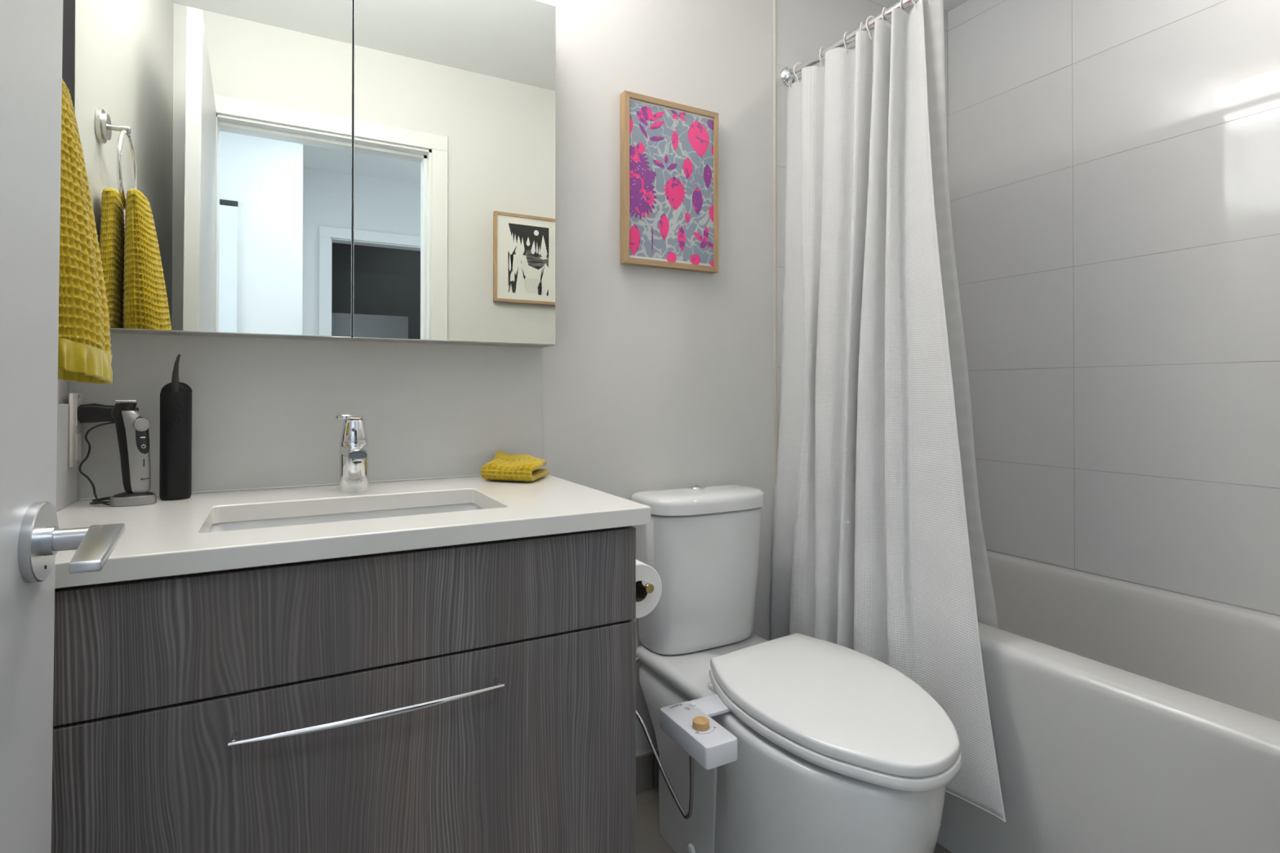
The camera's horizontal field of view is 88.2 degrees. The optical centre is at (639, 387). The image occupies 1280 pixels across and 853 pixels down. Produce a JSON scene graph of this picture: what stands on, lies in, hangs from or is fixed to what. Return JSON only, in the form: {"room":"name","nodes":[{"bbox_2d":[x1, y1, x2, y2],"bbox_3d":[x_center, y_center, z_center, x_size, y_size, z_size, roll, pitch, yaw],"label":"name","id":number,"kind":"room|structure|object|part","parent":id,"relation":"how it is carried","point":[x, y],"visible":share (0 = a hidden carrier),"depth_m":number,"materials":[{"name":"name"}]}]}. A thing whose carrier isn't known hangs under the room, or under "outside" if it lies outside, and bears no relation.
{"room":"bathroom","nodes":[
{"label":"bathroom","id":0,"kind":"room"},
{"bbox_2d":[57,378,68,404],"bbox_3d":[-0.716,-0.146,0.495,0.100,2.440,1.578,0,0,-28],"label":"wall","id":1,"kind":"structure","parent":0,"point":[63,385],"depth_m":1.18,"materials":[{"name":"white paint"}]},
{"bbox_2d":[56,403,78,511],"bbox_3d":[-0.904,0.117,0.963,0.015,0.178,0.555,0,0,-28],"label":"panel","id":2,"kind":"object","parent":1,"relation":"attached to","point":[67,477],"visible":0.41,"depth_m":1.13,"materials":[{"name":"grey"}]},
{"bbox_3d":[-0.830,-0.488,0.871,0.054,0.206,0.170,0,0,-28],"label":"towel ring","id":3,"kind":"object","parent":1,"relation":"attached to","visible":0},
{"bbox_2d":[57,78,112,383],"bbox_3d":[-0.793,-0.213,0.882,0.136,0.434,0.219,0,0,-28],"label":"hand towel","id":4,"kind":"object","parent":3,"relation":"hanging from","point":[84,345],"visible":0.28,"depth_m":0.86,"materials":[{"name":"yellow fabric"}]},
{"bbox_2d":[77,403,138,505],"bbox_3d":[-0.953,0.118,1.181,0.090,0.177,0.092,0,0,-28],"label":"power adapter","id":5,"kind":"object","parent":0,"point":[93,412],"visible":0.73,"depth_m":1.18,"materials":[{"name":"black plastic"}]},
{"bbox_3d":[-0.934,0.130,1.170,0.055,0.151,0.084,0,-1,35],"label":"cord","id":6,"kind":"part","parent":5,"relation":"part of","materials":[{"name":"black plastic"}]},
{"bbox_2d":[536,0,947,754],"bbox_3d":[0.007,-0.137,1.835,2.645,2.440,0.108,0,0,-28],"label":"wall","id":7,"kind":"structure","parent":0,"point":[654,379],"depth_m":1.83,"materials":[{"name":"white paint"}]},
{"bbox_2d":[68,333,542,500],"bbox_3d":[-0.643,-0.155,1.425,0.911,0.729,0.012,0,0,-28],"label":"backsplash panel","id":8,"kind":"object","parent":7,"relation":"attached to","point":[264,411],"visible":0.21,"depth_m":1.40,"materials":[{"name":"grey"}]},
{"bbox_2d":[68,393,82,467],"bbox_3d":[-1.010,0.075,1.183,0.008,0.130,0.066,0,0,-28],"label":"wall outlet","id":9,"kind":"object","parent":8,"relation":"attached to","point":[75,400],"visible":0.98,"depth_m":1.17,"materials":[{"name":"beige plastic"}]},
{"bbox_2d":[75,433,81,460],"bbox_3d":[-1.008,0.106,1.184,0.002,0.047,0.031,0,0,-28],"label":"receptacle","id":10,"kind":"object","parent":9,"relation":"attached to","point":[77,436],"depth_m":1.18,"materials":[{"name":"beige plastic"}]},
{"bbox_2d":[75,399,81,425],"bbox_3d":[-1.008,0.044,1.185,0.002,0.047,0.031,0,0,-28],"label":"receptacle","id":11,"kind":"object","parent":9,"relation":"attached to","point":[78,402],"depth_m":1.17,"materials":[{"name":"beige plastic"}]},
{"bbox_2d":[62,0,555,347],"bbox_3d":[-0.621,-0.503,1.386,0.910,0.806,0.088,0,0,-28],"label":"upper cabinet","id":12,"kind":"object","parent":7,"relation":"attached to","point":[371,171],"visible":0.81,"depth_m":1.33,"materials":[{"name":"silver metal"}]},
{"bbox_3d":[-0.785,-0.505,1.249,0.442,0.804,0.004,0,0,-28],"label":"mirror door","id":13,"kind":"part","parent":12,"relation":"part of","materials":[{"name":"white metal"}]},
{"bbox_2d":[75,0,351,337],"bbox_3d":[-0.784,-0.505,1.247,0.440,0.802,0.001,0,0,-28],"label":"mirror glass","id":14,"kind":"object","parent":12,"relation":"attached to","point":[215,135],"depth_m":1.24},
{"bbox_3d":[-0.394,-0.503,1.461,0.441,0.804,0.004,0,0,-28],"label":"mirror door","id":15,"kind":"part","parent":12,"relation":"part of","materials":[{"name":"white metal"}]},
{"bbox_2d":[353,0,555,344],"bbox_3d":[-0.393,-0.503,1.458,0.438,0.802,0.001,0,0,-28],"label":"mirror glass","id":16,"kind":"object","parent":12,"relation":"attached to","point":[455,100],"depth_m":1.45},
{"bbox_2d":[635,747,658,794],"bbox_3d":[-0.300,1.031,1.602,1.602,0.101,0.011,0,0,-28],"label":"baseboard","id":17,"kind":"structure","parent":7,"relation":"attached to","point":[646,766],"depth_m":1.77,"materials":[{"name":"tile"}]},
{"bbox_2d":[620,90,719,273],"bbox_3d":[0.085,-0.552,1.811,0.299,0.452,0.027,0,0,-28],"label":"picture frame","id":18,"kind":"object","parent":7,"relation":"attached to","point":[669,150],"visible":1,"depth_m":1.79,"materials":[{"name":"paper"}]},
{"bbox_2d":[773,0,777,502],"bbox_3d":[0.409,-0.136,1.994,0.007,2.440,0.010,0,0,-28],"label":"trim","id":19,"kind":"structure","parent":7,"relation":"attached to","point":[775,2],"depth_m":1.99,"materials":[{"name":"beige metal"}]},
{"bbox_2d":[780,0,918,85],"bbox_3d":[0.794,-0.954,1.386,0.058,0.058,1.440,0,0,-28],"label":"curtain rod","id":20,"kind":"object","parent":7,"relation":"attached to","point":[786,75],"visible":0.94,"depth_m":1.82,"materials":[{"name":"silver metal"}]},
{"bbox_2d":[793,62,800,83],"bbox_3d":[0.476,-0.942,1.975,0.035,0.061,0.006,0,0,-3],"label":"curtain hook","id":21,"kind":"object","parent":20,"relation":"hanging from","point":[797,62],"visible":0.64,"depth_m":1.97,"materials":[{"name":"white plastic"}]},
{"bbox_2d":[819,47,823,69],"bbox_3d":[0.521,-0.942,1.891,0.006,0.061,0.035,0,0,33],"label":"curtain hook","id":22,"kind":"object","parent":20,"relation":"hanging from","point":[820,47],"visible":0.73,"depth_m":1.88,"materials":[{"name":"white plastic"}]},
{"bbox_2d":[843,31,849,53],"bbox_3d":[0.566,-0.943,1.808,0.006,0.061,0.035,0,-1,42],"label":"curtain hook","id":23,"kind":"object","parent":20,"relation":"hanging from","point":[846,32],"visible":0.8,"depth_m":1.80,"materials":[{"name":"white plastic"}]},
{"bbox_2d":[866,15,874,39],"bbox_3d":[0.608,-0.943,1.731,0.035,0.061,0.006,0,0,-17],"label":"curtain hook","id":24,"kind":"object","parent":20,"relation":"hanging from","point":[868,29],"visible":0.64,"depth_m":1.73,"materials":[{"name":"white plastic"}]},
{"bbox_2d":[769,0,1005,822],"bbox_3d":[0.592,-0.015,1.669,0.140,1.844,0.742,0,0,-28],"label":"shower curtain","id":25,"kind":"object","parent":20,"relation":"hanging from","point":[871,554],"visible":0.88,"depth_m":1.67,"materials":[{"name":"white fabric"}]},
{"bbox_2d":[800,0,998,628],"bbox_3d":[0.655,-0.085,1.772,0.117,1.703,0.598,0,0,-28],"label":"curtain liner","id":26,"kind":"object","parent":20,"relation":"hanging from","point":[933,13],"visible":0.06,"depth_m":1.56,"materials":[{"name":"plastic"}]},
{"bbox_2d":[635,786,951,852],"bbox_3d":[0.730,1.071,-0.202,3.700,0.004,4.364,0,0,-28],"label":"floor","id":27,"kind":"structure","parent":0,"point":[648,838],"depth_m":1.62,"materials":[{"name":"tile"}]},
{"bbox_2d":[51,525,635,852],"bbox_3d":[-0.506,0.658,1.159,0.871,0.841,0.570,0,0,-28],"label":"vanity cabinet","id":28,"kind":"object","parent":27,"relation":"on","point":[480,697],"visible":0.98,"depth_m":0.94,"materials":[{"name":"grey wood"}]},
{"bbox_3d":[-0.395,0.324,0.955,0.871,0.159,0.021,0,0,-28],"label":"panel","id":29,"kind":"part","parent":28,"relation":"part of","materials":[{"name":"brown wood"}]},
{"bbox_2d":[54,475,650,588],"bbox_3d":[-0.513,0.223,1.178,0.908,0.030,0.564,0,0,-28],"label":"countertop","id":30,"kind":"structure","parent":28,"relation":"on","point":[163,538],"depth_m":1.04,"materials":[{"name":"white stone"}]},
{"bbox_2d":[110,491,156,506],"bbox_3d":[-0.893,0.196,1.163,0.066,0.023,0.036,0,0,-28],"label":"charging stand","id":31,"kind":"object","parent":30,"relation":"on","point":[126,499],"visible":1,"depth_m":1.15,"materials":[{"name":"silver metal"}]},
{"bbox_2d":[111,400,151,493],"bbox_3d":[-0.898,0.106,1.165,0.056,0.166,0.040,0,0,-28],"label":"beard trimmer","id":32,"kind":"object","parent":31,"relation":"on","point":[131,427],"visible":1,"depth_m":1.16,"materials":[{"name":"silver plastic"}]},
{"bbox_3d":[-0.901,0.025,1.159,0.030,0.004,0.016,0,0,-28],"label":"blade","id":33,"kind":"part","parent":32,"relation":"part of","materials":[{"name":"silver metal"}]},
{"bbox_3d":[-0.878,0.084,1.167,0.009,0.068,0.024,0,0,15],"label":"control panel","id":34,"kind":"part","parent":32,"relation":"part of","materials":[{"name":"black plastic"}]},
{"bbox_3d":[-0.893,0.188,1.164,0.062,0.008,0.034,0,0,-28],"label":"plate","id":35,"kind":"part","parent":31,"relation":"part of","materials":[{"name":"black plastic"}]},
{"bbox_2d":[159,354,192,500],"bbox_3d":[-0.865,0.073,1.231,0.049,0.270,0.050,0,0,-28],"label":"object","id":36,"kind":"object","parent":30,"relation":"on","point":[175,397],"visible":1,"depth_m":1.21,"materials":[{"name":"black plastic"}]},
{"bbox_2d":[208,502,484,532],"bbox_3d":[-0.485,0.298,1.148,0.514,0.120,0.315,0,0,-28],"label":"sink basin","id":37,"kind":"object","parent":30,"relation":"in","point":[273,522],"visible":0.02,"depth_m":1.25,"materials":[{"name":"white ceramic"}]},
{"bbox_2d":[335,415,368,492],"bbox_3d":[-0.569,0.132,1.310,0.063,0.153,0.107,0,0,-28],"label":"faucet","id":38,"kind":"object","parent":30,"relation":"on","point":[353,445],"visible":1,"depth_m":1.31,"materials":[{"name":"silver metal"}]},
{"bbox_3d":[-0.585,0.061,1.329,0.040,0.011,0.056,0,0,30],"label":"lever","id":39,"kind":"part","parent":38,"relation":"part of","materials":[{"name":"silver metal"}]},
{"bbox_3d":[-0.560,0.126,1.302,0.050,0.027,0.085,0,0,-28],"label":"spout","id":40,"kind":"part","parent":38,"relation":"part of","materials":[{"name":"silver metal"}]},
{"bbox_2d":[480,450,549,481],"bbox_3d":[-0.283,0.179,1.505,0.128,0.058,0.151,0,0,7],"label":"washcloth","id":41,"kind":"object","parent":30,"relation":"on","point":[504,466],"visible":1,"depth_m":1.46,"materials":[{"name":"yellow fabric"}]},
{"bbox_3d":[-0.370,0.457,0.933,0.360,0.010,0.041,0,0,-28],"label":"bar handle","id":42,"kind":"part","parent":28,"relation":"part of","materials":[{"name":"silver metal"}]},
{"bbox_2d":[635,580,653,593],"bbox_3d":[-0.062,0.404,1.374,0.113,0.044,0.172,0,0,-28],"label":"toilet paper holder","id":43,"kind":"object","parent":28,"relation":"attached to","point":[648,588],"visible":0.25,"depth_m":1.32,"materials":[{"name":"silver metal"}]},
{"bbox_2d":[635,559,662,618],"bbox_3d":[-0.026,0.415,1.383,0.110,0.110,0.100,0,0,-28],"label":"toilet paper roll","id":44,"kind":"object","parent":43,"relation":"hanging from","point":[646,602],"visible":0.24,"depth_m":1.35,"materials":[{"name":"white paper"}]},
{"bbox_2d":[630,484,961,852],"bbox_3d":[0.334,0.671,1.470,0.406,0.820,0.829,0,0,-28],"label":"toilet","id":45,"kind":"object","parent":27,"relation":"on","point":[840,750],"visible":0.97,"depth_m":1.36,"materials":[{"name":"white ceramic"}]},
{"bbox_3d":[0.169,0.501,1.756,0.352,0.357,0.162,0,0,-28],"label":"tank","id":46,"kind":"part","parent":45,"relation":"part of","materials":[{"name":"white ceramic"}]},
{"bbox_3d":[0.170,0.296,1.755,0.364,0.047,0.176,0,0,-28],"label":"tank lid","id":47,"kind":"part","parent":45,"relation":"part of","materials":[{"name":"white ceramic"}]},
{"bbox_2d":[659,693,737,769],"bbox_3d":[0.148,0.675,1.321,0.155,0.056,0.176,0,0,-28],"label":"bidet attachment","id":48,"kind":"object","parent":45,"relation":"attached to","point":[690,725],"visible":0.98,"depth_m":1.28,"materials":[{"name":"white plastic"}]},
{"bbox_2d":[635,710,693,819],"bbox_3d":[-0.006,0.807,1.519,0.027,0.197,0.425,0,0,-34],"label":"hose","id":49,"kind":"object","parent":48,"relation":"attached to","point":[685,815],"visible":0.62,"depth_m":1.41,"materials":[{"name":"silver metal"}]},
{"bbox_3d":[0.118,0.654,1.283,0.032,0.014,0.032,0,0,-28],"label":"knob","id":50,"kind":"part","parent":48,"relation":"part of","materials":[{"name":"brown wood"}]},
{"bbox_3d":[0.389,0.877,1.365,0.404,0.405,0.535,0,0,-28],"label":"bowl","id":51,"kind":"part","parent":45,"relation":"part of","materials":[{"name":"white ceramic"}]},
{"bbox_3d":[0.400,0.628,1.355,0.393,0.026,0.559,0,0,-28],"label":"lid","id":52,"kind":"part","parent":45,"relation":"part of","materials":[{"name":"white plastic"}]},
{"bbox_3d":[0.400,0.654,1.355,0.399,0.022,0.565,0,0,-28],"label":"seat","id":53,"kind":"part","parent":45,"relation":"part of","materials":[{"name":"white plastic"}]},
{"bbox_2d":[937,550,1279,852],"bbox_3d":[1.113,0.813,1.546,0.766,0.534,1.438,0,0,-28],"label":"bathtub","id":54,"kind":"object","parent":27,"relation":"on","point":[1126,717],"visible":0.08,"depth_m":1.33,"materials":[{"name":"white ceramic"}]},
{"bbox_2d":[942,0,967,11],"bbox_3d":[0.730,-1.421,-0.184,3.700,0.100,4.364,0,0,-28],"label":"ceiling","id":55,"kind":"structure","parent":0,"point":[948,5],"depth_m":2.33,"materials":[{"name":"white paint"}]},
{"bbox_2d":[947,0,1279,616],"bbox_3d":[1.492,-0.137,1.762,0.101,2.440,1.448,0,0,-28],"label":"wall","id":56,"kind":"structure","parent":0,"point":[1113,166],"depth_m":1.87,"materials":[{"name":"tile"}]},
{"bbox_3d":[0.745,-0.147,0.467,2.645,2.440,0.120,0,0,-28],"label":"wall","id":57,"kind":"structure","parent":0,"visible":0},
{"bbox_2d":[0,0,124,852],"bbox_3d":[-0.397,0.028,0.338,0.125,2.073,0.734,0,0,-26],"label":"door","id":58,"kind":"structure","parent":57,"relation":"in","point":[31,31],"depth_m":0.59,"materials":[{"name":"grey paint"}]},
{"bbox_3d":[-0.464,0.136,0.568,0.027,0.009,0.175,0,-1,-36],"label":"handle lever","id":59,"kind":"part","parent":58,"relation":"part of","materials":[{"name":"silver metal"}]}
]}

